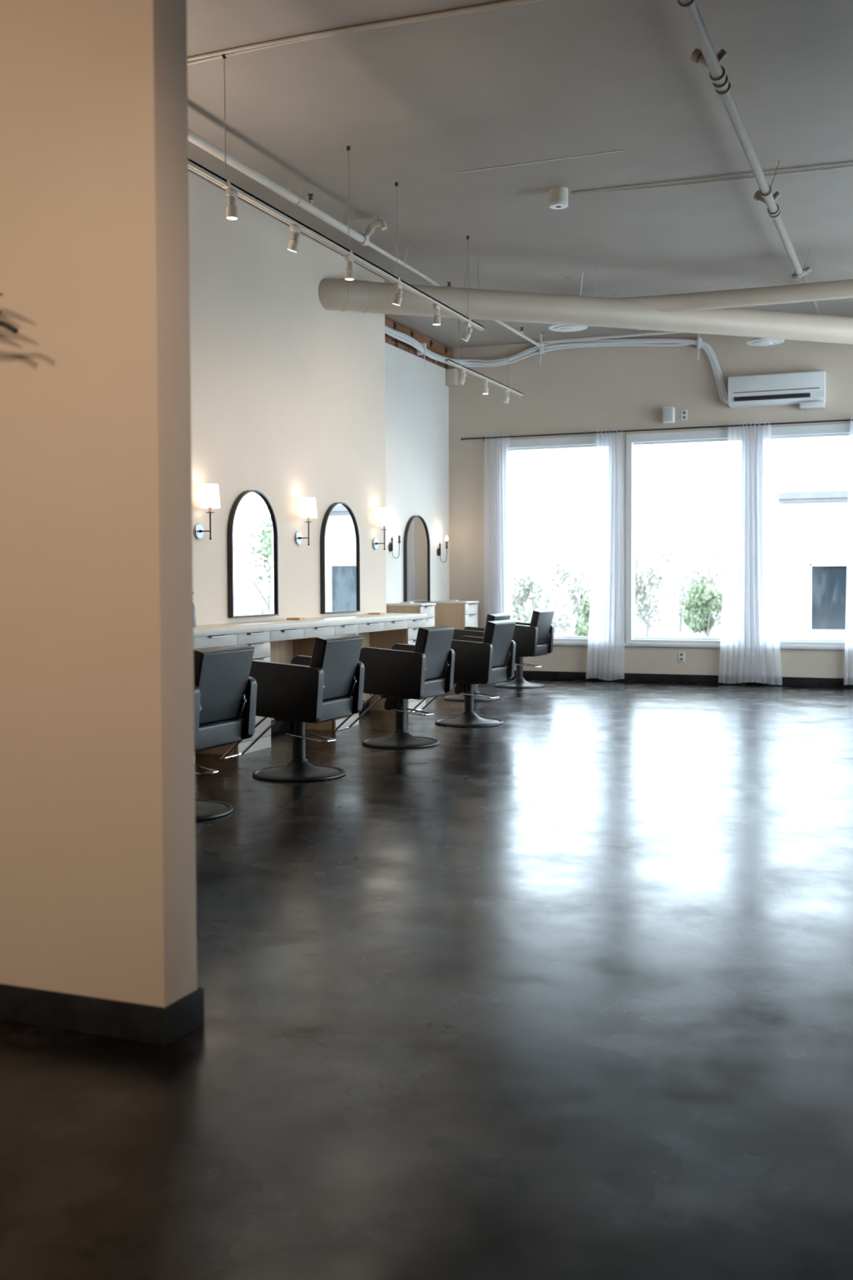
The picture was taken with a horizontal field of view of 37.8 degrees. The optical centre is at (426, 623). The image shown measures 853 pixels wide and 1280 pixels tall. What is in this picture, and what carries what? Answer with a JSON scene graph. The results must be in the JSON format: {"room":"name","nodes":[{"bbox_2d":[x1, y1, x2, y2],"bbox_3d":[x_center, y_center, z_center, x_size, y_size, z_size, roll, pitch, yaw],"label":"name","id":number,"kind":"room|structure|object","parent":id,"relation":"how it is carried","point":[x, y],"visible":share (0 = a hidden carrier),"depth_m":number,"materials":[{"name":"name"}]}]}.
{"room":"salon","nodes":[
{"label":"salon","id":0,"kind":"room"},
{"bbox_2d":[0,0,196,1007],"bbox_3d":[-2.074,-0.970,3.851,3.028,4.130,0.162,1,2,22],"label":"wall partition","id":1,"kind":"structure","parent":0,"point":[98,853],"depth_m":3.32,"materials":[{"name":"beige paint"}]},
{"bbox_2d":[0,293,17,333],"bbox_3d":[-1.285,-0.805,3.357,0.527,0.215,0.047,1,2,35],"label":"branch","id":2,"kind":"object","parent":1,"relation":"attached to","point":[2,323],"visible":1,"depth_m":3.23,"materials":[{"name":"brown plant"}]},
{"bbox_2d":[0,983,168,1046],"bbox_3d":[-2.092,1.047,3.837,3.041,0.100,0.012,1,2,22],"label":"baseboard","id":3,"kind":"structure","parent":1,"relation":"attached to","point":[135,1022],"depth_m":3.36,"materials":[{"name":"black rubber"}]},
{"bbox_2d":[165,986,204,1044],"bbox_3d":[-0.652,1.057,3.361,0.012,0.100,0.175,1,2,22],"label":"baseboard","id":4,"kind":"structure","parent":1,"relation":"attached to","point":[186,1014],"depth_m":3.35,"materials":[{"name":"black wood"}]},
{"bbox_2d":[188,171,386,720],"bbox_3d":[-3.836,-0.996,4.801,0.950,4.130,16.120,1,2,22],"label":"wall","id":5,"kind":"structure","parent":0,"point":[288,390],"depth_m":10.12,"materials":[{"name":"paint"}]},
{"bbox_2d":[193,483,220,539],"bbox_3d":[-1.568,-0.802,8.945,0.178,0.397,0.148,1,2,22],"label":"wall sconce","id":6,"kind":"object","parent":5,"relation":"attached to","point":[210,495],"visible":1,"depth_m":8.89,"materials":[{"name":"fabric"}]},
{"bbox_2d":[226,489,278,617],"bbox_3d":[-1.346,-0.546,9.689,0.041,0.983,0.714,1,2,22],"label":"arched mirror","id":7,"kind":"object","parent":5,"relation":"attached to","point":[252,544],"visible":1,"depth_m":9.66,"materials":[{"name":"black metal"}]},
{"bbox_2d":[294,497,317,545],"bbox_3d":[-0.997,-0.851,10.370,0.178,0.397,0.148,1,2,22],"label":"wall sconce","id":8,"kind":"object","parent":5,"relation":"attached to","point":[308,504],"visible":1,"depth_m":10.32,"materials":[{"name":"fabric"}]},
{"bbox_2d":[271,700,368,733],"bbox_3d":[-1.905,0.889,8.370,0.012,0.100,8.190,1,2,22],"label":"baseboard","id":9,"kind":"structure","parent":5,"relation":"attached to","point":[275,728],"depth_m":10.10,"materials":[{"name":"black rubber"}]},
{"bbox_2d":[320,502,359,613],"bbox_3d":[-0.768,-0.591,11.131,0.041,0.986,0.730,1,2,22],"label":"arched mirror","id":10,"kind":"object","parent":5,"relation":"attached to","point":[340,540],"visible":1,"depth_m":11.11,"materials":[{"name":"black metal"}]},
{"bbox_2d":[372,507,391,550],"bbox_3d":[-0.413,-0.899,11.825,0.178,0.397,0.148,1,2,22],"label":"wall sconce","id":11,"kind":"object","parent":5,"relation":"attached to","point":[384,517],"visible":1,"depth_m":11.77,"materials":[{"name":"fabric"}]},
{"bbox_2d":[385,342,449,603],"bbox_3d":[-0.495,-1.200,14.100,0.230,3.870,3.630,1,2,22],"label":"wall","id":12,"kind":"structure","parent":0,"point":[417,397],"depth_m":14.67,"materials":[{"name":"paint"}]},
{"bbox_2d":[388,528,401,558],"bbox_3d":[-0.347,-0.898,13.981,0.136,0.334,0.100,1,2,22],"label":"candle sconce","id":13,"kind":"object","parent":12,"relation":"attached to","point":[390,544],"visible":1,"depth_m":13.97,"materials":[{"name":"metal"}]},
{"bbox_2d":[403,515,430,602],"bbox_3d":[-0.111,-0.764,14.703,0.041,1.028,0.730,1,2,22],"label":"arched mirror","id":14,"kind":"object","parent":12,"relation":"attached to","point":[416,542],"visible":0.99,"depth_m":14.68,"materials":[{"name":"black metal"}]},
{"bbox_2d":[385,333,448,368],"bbox_3d":[-0.435,-3.197,14.007,0.105,0.123,3.596,1,2,22],"label":"masonry","id":15,"kind":"object","parent":12,"relation":"on","point":[389,340],"visible":0.3,"depth_m":14.46,"materials":[{"name":"brick"}]},
{"bbox_2d":[436,535,448,562],"bbox_3d":[0.207,-0.922,15.364,0.136,0.334,0.100,1,2,22],"label":"candle sconce","id":16,"kind":"object","parent":12,"relation":"attached to","point":[438,550],"visible":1,"depth_m":15.35,"materials":[{"name":"metal"}]},
{"bbox_2d":[445,368,457,386],"bbox_3d":[0.317,-3.086,15.597,0.130,0.208,0.119,1,2,22],"label":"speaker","id":17,"kind":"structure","parent":12,"relation":"attached to","point":[451,374],"depth_m":15.55,"materials":[{"name":"plastic"}]},
{"bbox_2d":[0,678,852,1279],"bbox_3d":[0.333,1.105,5.038,8.650,0.120,20.020,1,2,22],"label":"floor","id":18,"kind":"structure","parent":0,"point":[562,988],"depth_m":3.38,"materials":[{"name":"concrete"}]},
{"bbox_2d":[193,644,257,821],"bbox_3d":[-1.404,0.557,6.616,0.850,0.882,0.610,1,2,23],"label":"chair","id":19,"kind":"object","parent":18,"relation":"on","point":[224,693],"visible":0.34,"depth_m":6.48,"materials":[{"name":"black leather"}]},
{"bbox_2d":[195,631,271,755],"bbox_3d":[-1.415,0.487,9.010,0.438,0.856,0.473,1,2,22],"label":"base cabinet","id":20,"kind":"object","parent":18,"relation":"on","point":[259,641],"visible":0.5,"depth_m":8.96,"materials":[{"name":"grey wood"}]},
{"bbox_2d":[220,634,364,782],"bbox_3d":[-0.886,0.511,7.880,0.850,0.882,0.610,1,2,24],"label":"chair","id":21,"kind":"object","parent":18,"relation":"on","point":[328,684],"visible":0.96,"depth_m":7.62,"materials":[{"name":"black leather"}]},
{"bbox_2d":[293,623,359,730],"bbox_3d":[-0.840,0.435,10.442,0.438,0.856,0.449,1,2,22],"label":"base cabinet","id":22,"kind":"object","parent":18,"relation":"on","point":[302,646],"visible":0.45,"depth_m":10.26,"materials":[{"name":"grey wood"}]},
{"bbox_2d":[333,625,455,748],"bbox_3d":[-0.272,0.457,9.362,0.850,0.882,0.610,1,2,24],"label":"chair","id":23,"kind":"object","parent":18,"relation":"on","point":[424,669],"visible":0.97,"depth_m":9.10,"materials":[{"name":"black leather"}]},
{"bbox_2d":[368,618,426,711],"bbox_3d":[-0.270,0.384,11.864,0.438,0.856,0.434,1,2,22],"label":"base cabinet","id":24,"kind":"object","parent":18,"relation":"on","point":[385,639],"visible":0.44,"depth_m":11.69,"materials":[{"name":"brown wood"}]},
{"bbox_2d":[386,603,435,626],"bbox_3d":[-0.190,0.257,13.923,0.493,0.967,0.443,1,2,22],"label":"base cabinet","id":25,"kind":"object","parent":18,"relation":"on","point":[428,608],"visible":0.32,"depth_m":13.75,"materials":[{"name":"brown wood"}]},
{"bbox_2d":[400,601,413,603],"bbox_3d":[-0.216,-0.235,13.920,0.120,0.016,0.100,1,2,22],"label":"tray","id":26,"kind":"object","parent":25,"relation":"on","point":[401,602],"visible":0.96,"depth_m":13.88,"materials":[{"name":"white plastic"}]},
{"bbox_2d":[429,600,479,629],"bbox_3d":[0.347,0.208,15.261,0.493,0.967,0.468,1,2,22],"label":"base cabinet","id":27,"kind":"object","parent":18,"relation":"on","point":[459,615],"visible":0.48,"depth_m":15.05,"materials":[{"name":"brown wood"}]},
{"bbox_2d":[409,619,515,727],"bbox_3d":[0.284,0.410,10.664,0.850,0.882,0.610,1,2,24],"label":"chair","id":28,"kind":"object","parent":18,"relation":"on","point":[489,659],"visible":0.92,"depth_m":10.42,"materials":[{"name":"black leather"}]},
{"bbox_2d":[444,613,511,701],"bbox_3d":[0.391,0.334,12.864,0.850,0.882,0.610,1,2,23],"label":"chair","id":29,"kind":"object","parent":18,"relation":"on","point":[467,631],"visible":0.19,"depth_m":12.60,"materials":[{"name":"black leather"}]},
{"bbox_2d":[493,609,554,688],"bbox_3d":[0.992,0.280,14.361,0.850,0.882,0.610,1,2,25],"label":"chair","id":30,"kind":"object","parent":18,"relation":"on","point":[535,637],"visible":0.67,"depth_m":14.12,"materials":[{"name":"black leather"}]},
{"bbox_3d":[-1.803,0.522,8.042,0.438,0.856,0.502,1,2,22],"label":"cabinet","id":31,"kind":"object","parent":18,"relation":"on","visible":0},
{"bbox_2d":[193,613,426,636],"bbox_3d":[-1.065,0.002,9.880,0.431,0.048,4.697,1,2,22],"label":"countertop","id":32,"kind":"structure","parent":31,"relation":"on","point":[282,624],"depth_m":9.63,"materials":[{"name":"stone"}]},
{"bbox_2d":[192,591,195,626],"bbox_3d":[-1.645,-0.101,8.636,0.094,0.250,0.100,1,2,22],"label":"pump bottle","id":33,"kind":"object","parent":32,"relation":"on","point":[193,605],"visible":0.13,"depth_m":8.62,"materials":[{"name":"white plastic"}]},
{"bbox_2d":[193,633,236,648],"bbox_3d":[-1.600,0.450,8.529,0.425,0.745,0.550,1,2,22],"label":"drawer","id":34,"kind":"object","parent":32,"relation":"attached to","point":[204,642],"visible":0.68,"depth_m":8.42,"materials":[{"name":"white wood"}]},
{"bbox_2d":[286,617,305,620],"bbox_3d":[-1.065,-0.039,10.139,0.120,0.016,0.100,1,2,22],"label":"tray","id":35,"kind":"object","parent":32,"relation":"on","point":[287,619],"visible":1,"depth_m":10.10,"materials":[{"name":"brown wood"}]},
{"bbox_2d":[267,626,334,719],"bbox_3d":[-1.119,0.406,9.727,0.425,0.745,1.076,1,2,22],"label":"drawer unit","id":36,"kind":"object","parent":32,"relation":"attached to","point":[281,642],"visible":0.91,"depth_m":9.96,"materials":[{"name":"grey wood"}]},
{"bbox_2d":[368,612,384,614],"bbox_3d":[-0.470,-0.094,11.677,0.120,0.016,0.100,1,2,22],"label":"tray","id":37,"kind":"object","parent":32,"relation":"on","point":[372,613],"visible":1,"depth_m":11.64,"materials":[{"name":"brown wood"}]},
{"bbox_2d":[358,620,408,700],"bbox_3d":[-0.548,0.355,11.152,0.425,0.745,1.086,1,2,22],"label":"drawer unit","id":38,"kind":"object","parent":32,"relation":"attached to","point":[364,629],"visible":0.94,"depth_m":11.22,"materials":[{"name":"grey wood"}]},
{"bbox_2d":[186,0,852,348],"bbox_3d":[0.358,-3.186,4.997,8.650,0.200,20.250,1,2,22],"label":"ceiling","id":39,"kind":"structure","parent":0,"point":[416,105],"depth_m":8.11,"materials":[{"name":"white paint"}]},
{"bbox_2d":[188,53,484,330],"bbox_3d":[-0.585,-2.827,8.198,0.040,0.730,5.764,1,2,22],"label":"track rail","id":40,"kind":"object","parent":39,"relation":"hanging from","point":[224,183],"visible":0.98,"depth_m":8.01,"materials":[{"name":"beige metal"}]},
{"bbox_2d":[226,188,237,219],"bbox_3d":[-1.090,-2.342,6.955,0.065,0.152,0.080,1,2,22],"label":"spotlight","id":41,"kind":"object","parent":40,"relation":"attached to","point":[232,210],"visible":1,"depth_m":6.94,"materials":[{"name":"beige metal"}]},
{"bbox_2d":[287,224,300,252],"bbox_3d":[-0.818,-2.365,7.654,0.085,0.157,0.080,1,2,22],"label":"spotlight","id":42,"kind":"object","parent":40,"relation":"hanging from","point":[293,246],"visible":1,"depth_m":7.63,"materials":[{"name":"beige metal"}]},
{"bbox_2d":[344,255,354,279],"bbox_3d":[-0.520,-2.393,8.375,0.065,0.152,0.080,1,2,22],"label":"spotlight","id":43,"kind":"object","parent":40,"relation":"attached to","point":[349,272],"visible":1,"depth_m":8.36,"materials":[{"name":"beige metal"}]},
{"bbox_2d":[391,282,403,306],"bbox_3d":[-0.215,-2.419,9.157,0.082,0.157,0.080,1,2,22],"label":"spotlight","id":44,"kind":"object","parent":40,"relation":"hanging from","point":[397,298],"visible":1,"depth_m":9.14,"materials":[{"name":"beige metal"}]},
{"bbox_2d":[432,304,440,325],"bbox_3d":[0.078,-2.447,9.868,0.065,0.152,0.080,1,2,22],"label":"spotlight","id":45,"kind":"object","parent":40,"relation":"attached to","point":[436,318],"visible":1,"depth_m":9.85,"materials":[{"name":"white metal"}]},
{"bbox_2d":[461,321,472,342],"bbox_3d":[0.341,-2.470,10.549,0.101,0.157,0.080,1,2,22],"label":"spotlight","id":46,"kind":"object","parent":40,"relation":"hanging from","point":[466,335],"visible":1,"depth_m":10.53,"materials":[{"name":"white metal"}]},
{"bbox_2d":[187,128,540,346],"bbox_3d":[-0.441,-3.149,9.927,0.316,0.210,9.900,1,2,22],"label":"pipe","id":47,"kind":"object","parent":39,"relation":"hanging from","point":[362,239],"visible":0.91,"depth_m":9.13,"materials":[{"name":"metal"}]},
{"bbox_2d":[186,0,542,65],"bbox_3d":[1.132,-3.110,5.962,7.331,0.018,0.095,1,2,22],"label":"conduit","id":48,"kind":"object","parent":39,"relation":"attached to","point":[510,2],"visible":0.56,"depth_m":6.53,"materials":[{"name":"white metal"}]},
{"bbox_2d":[384,315,453,358],"bbox_3d":[-0.380,-3.326,13.979,0.156,0.126,3.615,1,2,22],"label":"timber beam","id":49,"kind":"structure","parent":39,"relation":"attached to","point":[433,345],"depth_m":14.70,"materials":[{"name":"wood"}]},
{"bbox_2d":[444,318,523,395],"bbox_3d":[0.664,-3.019,13.587,0.040,0.730,2.504,1,2,22],"label":"track rail","id":50,"kind":"object","parent":39,"relation":"hanging from","point":[456,365],"visible":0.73,"depth_m":13.45,"materials":[{"name":"white metal"}]},
{"bbox_2d":[457,368,466,385],"bbox_3d":[0.367,-2.550,12.886,0.092,0.157,0.080,1,2,22],"label":"spotlight","id":51,"kind":"object","parent":50,"relation":"attached to","point":[462,379],"visible":1,"depth_m":12.86,"materials":[{"name":"white metal"}]},
{"bbox_2d":[482,379,488,394],"bbox_3d":[0.642,-2.577,13.550,0.066,0.152,0.080,1,2,22],"label":"spotlight","id":52,"kind":"object","parent":50,"relation":"attached to","point":[486,390],"visible":1,"depth_m":13.53,"materials":[{"name":"white metal"}]},
{"bbox_2d":[502,389,509,403],"bbox_3d":[0.911,-2.600,14.239,0.078,0.156,0.080,1,2,22],"label":"spotlight","id":53,"kind":"object","parent":50,"relation":"attached to","point":[506,398],"visible":1,"depth_m":14.22,"materials":[{"name":"white metal"}]},
{"bbox_2d":[457,150,622,173],"bbox_3d":[0.775,-3.212,8.657,1.200,0.004,0.012,1,2,22],"label":"trim","id":54,"kind":"structure","parent":39,"relation":"attached to","point":[618,150],"depth_m":8.65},
{"bbox_2d":[385,325,728,404],"bbox_3d":[1.442,-2.944,13.787,3.431,0.900,2.650,1,2,22],"label":"refrigerant line","id":55,"kind":"object","parent":39,"relation":"attached to","point":[421,348],"visible":0.88,"depth_m":14.71,"materials":[{"name":"white plastic"}]},
{"bbox_2d":[549,186,568,208],"bbox_3d":[0.986,-3.170,9.279,0.142,0.133,0.142,1,2,22],"label":"detector","id":56,"kind":"object","parent":39,"relation":"attached to","point":[558,196],"visible":1,"depth_m":9.22,"materials":[{"name":"white plastic"}]},
{"bbox_2d":[318,257,852,344],"bbox_3d":[2.752,-3.006,10.570,7.712,0.565,3.425,-1,2,-18],"label":"air duct","id":57,"kind":"object","parent":39,"relation":"hanging from","point":[713,313],"visible":0.88,"depth_m":11.57,"materials":[{"name":"metal"}]},
{"bbox_2d":[548,324,587,332],"bbox_3d":[1.459,-3.191,12.839,0.406,0.340,0.406,1,2,22],"label":"ceiling vent","id":58,"kind":"object","parent":57,"relation":"attached to","point":[556,327],"visible":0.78,"depth_m":12.79,"materials":[{"name":"white plastic"}]},
{"bbox_2d":[537,330,683,347],"bbox_3d":[2.361,-3.319,14.221,2.295,0.188,0.174,1,2,22],"label":"pipe","id":59,"kind":"object","parent":39,"relation":"attached to","point":[540,342],"visible":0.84,"depth_m":14.41,"materials":[{"name":"white metal"}]},
{"bbox_2d":[571,160,852,195],"bbox_3d":[3.444,-3.211,8.543,4.967,0.014,0.112,0,2,20],"label":"conduit","id":60,"kind":"object","parent":39,"relation":"attached to","point":[607,189],"visible":1,"depth_m":9.03,"materials":[{"name":"white metal"}]},
{"bbox_2d":[677,0,821,314],"bbox_3d":[2.385,-3.103,8.752,0.222,0.243,11.220,1,2,22],"label":"pipe","id":61,"kind":"object","parent":39,"relation":"attached to","point":[707,56],"visible":0.99,"depth_m":7.22,"materials":[{"name":"white metal"}]},
{"bbox_2d":[690,48,728,67],"bbox_3d":[1.485,-2.977,6.541,0.194,0.109,0.066,1,2,22],"label":"pipe fitting","id":62,"kind":"object","parent":61,"relation":"attached to","point":[697,56],"depth_m":6.53,"materials":[{"name":"white metal"}]},
{"bbox_2d":[753,190,781,204],"bbox_3d":[2.445,-3.063,8.934,0.194,0.109,0.066,1,2,22],"label":"clamp","id":63,"kind":"object","parent":61,"relation":"attached to","point":[757,197],"depth_m":8.92,"materials":[{"name":"white metal"}]},
{"bbox_2d":[746,337,784,346],"bbox_3d":[3.724,-3.229,13.676,0.406,0.340,0.406,1,2,22],"label":"ceiling vent","id":64,"kind":"object","parent":39,"relation":"in","point":[757,341],"visible":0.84,"depth_m":13.61,"materials":[{"name":"white plastic"}]},
{"bbox_2d":[448,332,852,678],"bbox_3d":[4.078,-1.407,14.322,8.550,4.430,0.200,1,2,22],"label":"wall","id":65,"kind":"structure","parent":0,"point":[626,388],"depth_m":14.91,"materials":[{"name":"paint"}]},
{"bbox_2d":[509,435,595,645],"bbox_3d":[1.622,-1.005,15.287,1.520,2.530,0.205,1,2,22],"label":"window","id":66,"kind":"structure","parent":65,"relation":"in","point":[587,441],"depth_m":15.22,"materials":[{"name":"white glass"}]},
{"bbox_2d":[460,418,852,441],"bbox_3d":[4.355,-2.268,14.019,8.425,0.060,0.098,1,2,22],"label":"curtain rod","id":67,"kind":"object","parent":65,"relation":"attached to","point":[835,420],"visible":1,"depth_m":14.61,"materials":[{"name":"black metal"}]},
{"bbox_2d":[483,434,514,675],"bbox_3d":[0.895,-0.834,15.421,0.407,3.008,0.044,1,2,22],"label":"sheer curtain","id":68,"kind":"object","parent":67,"relation":"hanging from","point":[497,534],"visible":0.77,"depth_m":15.40,"materials":[{"name":"white fabric"}]},
{"bbox_2d":[586,428,624,680],"bbox_3d":[2.141,-0.821,14.920,0.471,3.008,0.069,1,2,22],"label":"sheer curtain","id":69,"kind":"object","parent":67,"relation":"hanging from","point":[606,642],"visible":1,"depth_m":14.90,"materials":[{"name":"white fabric"}]},
{"bbox_2d":[718,421,782,684],"bbox_3d":[3.722,-0.806,14.288,0.720,3.008,0.067,1,2,22],"label":"sheer curtain","id":70,"kind":"object","parent":67,"relation":"hanging from","point":[750,646],"visible":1,"depth_m":14.28,"materials":[{"name":"white fabric"}]},
{"bbox_2d":[844,417,852,684],"bbox_3d":[4.986,-0.794,13.780,0.668,3.008,0.063,1,2,22],"label":"sheer curtain","id":71,"kind":"object","parent":67,"relation":"hanging from","point":[848,669],"visible":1,"depth_m":13.88,"materials":[{"name":"white fabric"}]},
{"bbox_2d":[662,406,680,423],"bbox_3d":[2.876,-2.444,14.587,0.184,0.185,0.133,1,2,22],"label":"wall speaker","id":72,"kind":"object","parent":65,"relation":"attached to","point":[668,412],"visible":1,"depth_m":14.54,"materials":[{"name":"white plastic"}]},
{"bbox_2d":[663,407,672,421],"bbox_3d":[2.825,-2.446,14.538,0.100,0.152,0.004,1,2,22],"label":"grille","id":73,"kind":"object","parent":72,"relation":"attached to","point":[668,411],"depth_m":14.54,"materials":[{"name":"white plastic"}]},
{"bbox_2d":[624,429,728,647],"bbox_3d":[3.077,-0.991,14.704,1.515,2.530,0.205,1,2,22],"label":"window","id":74,"kind":"structure","parent":65,"relation":"in","point":[722,435],"depth_m":14.85,"materials":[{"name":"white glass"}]},
{"bbox_2d":[678,651,684,662],"bbox_3d":[3.015,0.392,14.700,0.076,0.120,0.010,1,2,22],"label":"wall outlet","id":75,"kind":"object","parent":65,"relation":"attached to","point":[681,654],"visible":1,"depth_m":14.70,"materials":[{"name":"white plastic"}]},
{"bbox_2d":[511,670,852,687],"bbox_3d":[4.061,0.660,14.289,8.096,0.100,0.012,1,2,22],"label":"baseboard","id":76,"kind":"structure","parent":65,"relation":"attached to","point":[649,677],"depth_m":14.73,"materials":[{"name":"black rubber"}]},
{"bbox_2d":[680,409,688,420],"bbox_3d":[3.024,-2.446,14.594,0.076,0.120,0.010,1,2,22],"label":"wall outlet","id":77,"kind":"object","parent":65,"relation":"attached to","point":[684,415],"visible":1,"depth_m":14.59,"materials":[{"name":"white plastic"}]},
{"bbox_2d":[728,370,826,409],"bbox_3d":[3.964,-2.621,14.090,1.050,0.397,0.233,1,2,22],"label":"air conditioner","id":78,"kind":"object","parent":65,"relation":"attached to","point":[807,389],"visible":1,"depth_m":13.99,"materials":[{"name":"white plastic"}]},
{"bbox_2d":[771,423,849,649],"bbox_3d":[4.497,-0.977,14.135,1.525,2.530,0.205,1,2,22],"label":"window","id":79,"kind":"structure","parent":65,"relation":"in","point":[842,429],"depth_m":14.12,"materials":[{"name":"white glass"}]},
{"label":"outside","id":80,"kind":"structure","parent":0,"visible":0},
{"bbox_2d":[520,595,720,638],"bbox_3d":[39.175,-0.890,83.974,200.000,0.100,155.000,1,2,22],"label":"pavement","id":81,"kind":"structure","parent":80,"point":[668,628],"depth_m":54.48,"materials":[{"name":"white concrete"}]},
{"bbox_2d":[511,568,577,632],"bbox_3d":[3.417,-0.527,39.746,2.622,2.531,1.871,1,2,22],"label":"tree","id":82,"kind":"object","parent":81,"relation":"on","point":[526,584],"visible":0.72,"depth_m":39.53,"materials":[{"name":"green plant"}]},
{"bbox_2d":[540,541,591,635],"bbox_3d":[5.377,-1.144,43.139,2.830,3.512,2.764,1,2,22],"label":"tree","id":83,"kind":"object","parent":81,"relation":"on","point":[553,573],"visible":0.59,"depth_m":43.20,"materials":[{"name":"green plant"}]},
{"bbox_2d":[572,591,590,636],"bbox_3d":[4.445,0.062,32.728,1.210,1.832,0.927,1,2,22],"label":"tree","id":84,"kind":"object","parent":81,"relation":"on","point":[582,628],"visible":0.23,"depth_m":32.63,"materials":[{"name":"green plant"}]},
{"bbox_2d":[635,539,681,637],"bbox_3d":[7.864,-1.204,44.270,2.440,3.534,1.821,1,2,22],"label":"tree","id":85,"kind":"object","parent":81,"relation":"on","point":[643,580],"visible":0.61,"depth_m":44.20,"materials":[{"name":"green plant"}]},
{"bbox_2d":[657,554,721,632],"bbox_3d":[10.565,-1.198,49.739,2.598,3.123,3.195,1,2,22],"label":"tree","id":86,"kind":"object","parent":81,"relation":"on","point":[697,575],"visible":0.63,"depth_m":48.88,"materials":[{"name":"green plant"}]},
{"bbox_2d":[682,582,722,638],"bbox_3d":[7.848,-0.158,35.539,1.146,2.050,1.309,-1,2,-24],"label":"tree","id":87,"kind":"object","parent":81,"relation":"on","point":[701,602],"visible":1,"depth_m":35.34,"materials":[{"name":"green plant"}]},
{"bbox_2d":[703,551,724,629],"bbox_3d":[12.511,-1.368,51.052,1.772,3.487,2.130,-2,3,-44],"label":"tree","id":88,"kind":"object","parent":81,"relation":"on","point":[721,566],"visible":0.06,"depth_m":50.95,"materials":[{"name":"green plant"}]},
{"bbox_2d":[773,489,848,639],"bbox_3d":[14.357,-1.066,32.932,8.705,3.980,16.750,1,2,22],"label":"building","id":89,"kind":"structure","parent":81,"relation":"on","point":[811,527],"depth_m":26.84,"materials":[{"name":"white paint"}]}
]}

